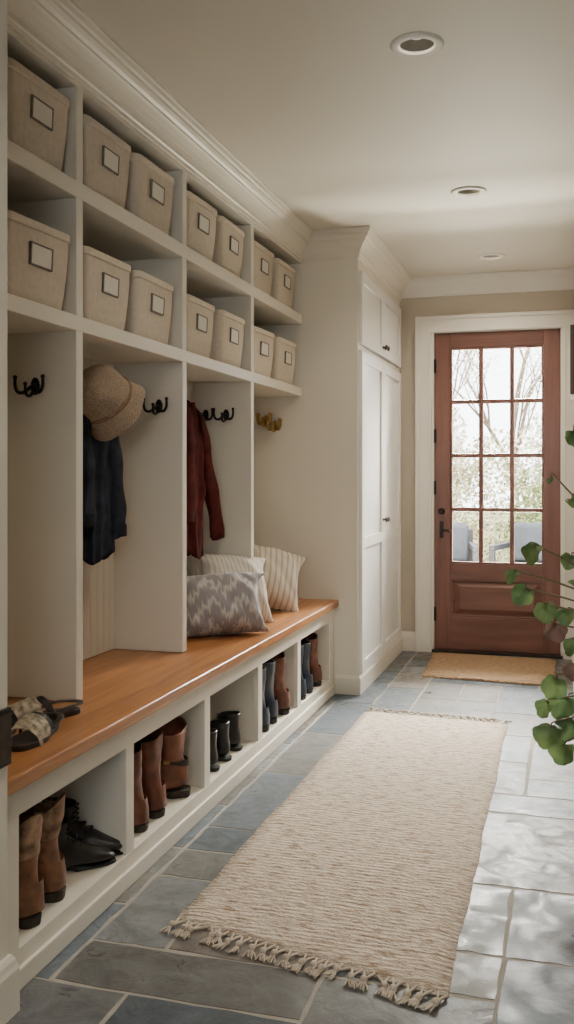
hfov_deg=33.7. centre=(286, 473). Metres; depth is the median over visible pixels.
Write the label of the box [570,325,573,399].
picture frame
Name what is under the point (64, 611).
shelving unit
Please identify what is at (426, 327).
trim
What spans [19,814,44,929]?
boot
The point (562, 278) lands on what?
trim
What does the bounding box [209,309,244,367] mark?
storage basket
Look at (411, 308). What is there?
wall
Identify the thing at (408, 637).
baseboard
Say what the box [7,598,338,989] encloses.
storage bench
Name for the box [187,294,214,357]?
storage basket
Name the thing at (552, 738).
potted plant
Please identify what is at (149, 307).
storage basket
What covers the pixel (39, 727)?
sandal
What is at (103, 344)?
shelf
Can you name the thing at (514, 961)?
floor
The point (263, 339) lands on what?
storage basket
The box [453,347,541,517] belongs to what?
tree
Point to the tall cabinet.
(327, 483)
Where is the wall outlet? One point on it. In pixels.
(5, 713)
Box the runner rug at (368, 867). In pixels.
[159,707,511,1012]
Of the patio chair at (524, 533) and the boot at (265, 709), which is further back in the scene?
the patio chair at (524, 533)
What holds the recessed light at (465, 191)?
in the ceiling
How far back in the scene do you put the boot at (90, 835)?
2.68 m
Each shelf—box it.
[7,139,301,325]
[7,293,301,396]
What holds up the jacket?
hanging from the coat hook
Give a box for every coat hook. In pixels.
[13,374,44,397]
[143,397,167,414]
[201,408,212,420]
[213,408,233,421]
[256,413,271,426]
[265,418,281,432]
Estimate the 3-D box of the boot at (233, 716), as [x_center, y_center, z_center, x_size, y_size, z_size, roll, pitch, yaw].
[-0.287,1.009,3.742,0.232,0.147,0.078,0,0,14]
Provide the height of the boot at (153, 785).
0.272 m
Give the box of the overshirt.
[187,400,224,558]
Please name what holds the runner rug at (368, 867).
on the floor
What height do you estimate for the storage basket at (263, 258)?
0.228 m
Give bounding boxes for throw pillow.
[187,572,268,637]
[191,554,273,622]
[254,545,306,611]
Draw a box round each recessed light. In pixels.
[390,32,443,57]
[451,186,486,196]
[477,253,504,259]
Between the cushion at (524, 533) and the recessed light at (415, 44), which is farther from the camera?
the cushion at (524, 533)
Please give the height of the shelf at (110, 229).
0.050 m
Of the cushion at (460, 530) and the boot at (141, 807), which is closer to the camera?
the boot at (141, 807)
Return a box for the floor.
[6,651,573,1023]
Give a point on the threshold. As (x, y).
(543, 655)
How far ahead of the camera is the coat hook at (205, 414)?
4.34 m
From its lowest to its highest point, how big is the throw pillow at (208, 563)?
0.330 m
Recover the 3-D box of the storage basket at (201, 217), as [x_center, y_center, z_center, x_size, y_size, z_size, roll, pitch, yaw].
[-0.449,-0.976,3.807,0.257,0.228,0.338,0,0,17]
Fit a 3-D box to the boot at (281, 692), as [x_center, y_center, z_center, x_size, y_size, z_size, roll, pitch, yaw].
[-0.132,0.940,4.309,0.297,0.286,0.139,0,0,13]
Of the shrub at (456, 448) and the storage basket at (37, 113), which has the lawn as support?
the shrub at (456, 448)
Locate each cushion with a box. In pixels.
[453,522,467,560]
[514,522,541,562]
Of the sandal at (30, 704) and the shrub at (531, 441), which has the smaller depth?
the sandal at (30, 704)
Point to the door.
(474, 609)
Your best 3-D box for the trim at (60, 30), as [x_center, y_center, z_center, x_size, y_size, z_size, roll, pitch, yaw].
[-0.444,-1.220,2.660,0.396,0.140,7.649,0,0,17]
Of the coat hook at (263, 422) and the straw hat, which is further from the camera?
the coat hook at (263, 422)
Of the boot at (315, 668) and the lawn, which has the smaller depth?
the boot at (315, 668)
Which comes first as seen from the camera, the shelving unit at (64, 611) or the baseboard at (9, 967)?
the baseboard at (9, 967)
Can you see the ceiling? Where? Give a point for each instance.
(313, 98)
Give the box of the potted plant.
[505,424,573,765]
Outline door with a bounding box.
[434,329,559,654]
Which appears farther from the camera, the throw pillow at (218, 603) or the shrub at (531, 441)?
the shrub at (531, 441)
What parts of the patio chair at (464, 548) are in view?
chair frame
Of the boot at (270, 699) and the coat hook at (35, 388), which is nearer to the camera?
the coat hook at (35, 388)
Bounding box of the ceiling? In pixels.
[72,0,573,276]
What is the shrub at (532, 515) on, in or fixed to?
on the lawn
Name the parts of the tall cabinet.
door, door, door, door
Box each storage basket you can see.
[7,57,69,170]
[7,209,69,309]
[83,114,130,207]
[83,246,130,330]
[124,153,173,234]
[124,270,173,343]
[187,191,216,260]
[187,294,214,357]
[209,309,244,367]
[212,215,244,277]
[254,241,273,295]
[254,326,274,377]
[270,258,294,308]
[270,337,295,384]
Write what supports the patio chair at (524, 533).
on the patio
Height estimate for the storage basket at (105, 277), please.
0.228 m
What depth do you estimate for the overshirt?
4.06 m
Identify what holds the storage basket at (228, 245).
on the shelving unit at (64, 611)
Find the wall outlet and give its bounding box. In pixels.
[0,707,10,768]
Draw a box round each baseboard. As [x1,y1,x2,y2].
[0,954,19,1023]
[401,631,414,650]
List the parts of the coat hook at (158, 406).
plate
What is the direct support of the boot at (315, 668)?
in the storage bench
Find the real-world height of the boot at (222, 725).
0.147 m
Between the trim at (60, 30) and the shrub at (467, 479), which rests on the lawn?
the shrub at (467, 479)
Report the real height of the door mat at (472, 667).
0.013 m
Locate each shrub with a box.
[453,407,468,506]
[453,428,541,561]
[494,461,541,549]
[514,408,541,498]
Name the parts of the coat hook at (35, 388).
plate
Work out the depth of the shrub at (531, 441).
20.63 m
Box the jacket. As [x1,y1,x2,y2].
[83,414,126,564]
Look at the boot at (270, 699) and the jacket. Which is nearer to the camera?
the jacket
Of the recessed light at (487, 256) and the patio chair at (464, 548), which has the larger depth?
the patio chair at (464, 548)
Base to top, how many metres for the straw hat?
0.253 m
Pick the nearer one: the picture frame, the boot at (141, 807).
the boot at (141, 807)
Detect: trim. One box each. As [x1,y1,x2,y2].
[7,0,410,300]
[402,268,573,297]
[415,309,573,659]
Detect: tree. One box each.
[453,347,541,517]
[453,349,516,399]
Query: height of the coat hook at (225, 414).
0.067 m
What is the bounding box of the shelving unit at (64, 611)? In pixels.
[7,26,301,699]
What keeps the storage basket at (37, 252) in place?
on the shelving unit at (64, 611)
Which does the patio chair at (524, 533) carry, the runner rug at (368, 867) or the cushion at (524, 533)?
the cushion at (524, 533)
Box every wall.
[0,0,6,960]
[400,289,573,631]
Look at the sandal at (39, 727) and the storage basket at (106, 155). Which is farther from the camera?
the storage basket at (106, 155)
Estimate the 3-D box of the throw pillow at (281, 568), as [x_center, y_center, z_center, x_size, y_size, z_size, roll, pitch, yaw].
[-0.097,0.517,4.701,0.354,0.371,0.329,0,0,9]
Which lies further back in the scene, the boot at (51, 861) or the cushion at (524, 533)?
the cushion at (524, 533)
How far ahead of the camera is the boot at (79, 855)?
2.58 m
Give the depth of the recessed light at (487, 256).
5.63 m
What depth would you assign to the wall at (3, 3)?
2.04 m
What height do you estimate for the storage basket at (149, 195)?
0.228 m
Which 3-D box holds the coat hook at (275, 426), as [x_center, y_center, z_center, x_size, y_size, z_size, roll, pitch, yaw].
[-0.072,-0.263,5.124,0.073,0.078,0.073,0,0,-29]
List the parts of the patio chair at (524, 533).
chair frame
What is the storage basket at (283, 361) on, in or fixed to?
on the shelving unit at (64, 611)
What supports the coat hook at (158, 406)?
attached to the shelving unit at (64, 611)
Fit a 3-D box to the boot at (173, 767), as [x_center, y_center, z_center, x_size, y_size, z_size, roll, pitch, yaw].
[-0.480,0.958,3.172,0.317,0.249,0.197,0,0,-7]
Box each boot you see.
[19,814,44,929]
[20,792,65,902]
[42,797,122,855]
[58,816,115,871]
[134,740,148,832]
[140,728,166,818]
[160,716,190,798]
[210,719,231,761]
[210,728,219,771]
[216,711,242,750]
[262,659,277,723]
[262,666,269,731]
[271,651,289,714]
[301,633,321,686]
[301,637,312,693]
[301,644,306,699]
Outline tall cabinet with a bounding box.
[254,257,402,695]
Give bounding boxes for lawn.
[453,512,541,561]
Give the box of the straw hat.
[83,365,145,440]
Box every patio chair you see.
[453,522,478,561]
[489,522,543,564]
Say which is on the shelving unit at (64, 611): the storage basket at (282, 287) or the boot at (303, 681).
the storage basket at (282, 287)
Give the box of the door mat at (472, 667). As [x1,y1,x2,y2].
[422,652,555,685]
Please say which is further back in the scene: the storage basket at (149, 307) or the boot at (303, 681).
the boot at (303, 681)
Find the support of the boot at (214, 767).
in the storage bench
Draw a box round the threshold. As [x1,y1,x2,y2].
[432,648,562,658]
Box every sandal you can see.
[8,696,83,727]
[11,712,63,751]
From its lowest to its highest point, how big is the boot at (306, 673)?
0.268 m
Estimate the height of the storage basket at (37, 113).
0.228 m

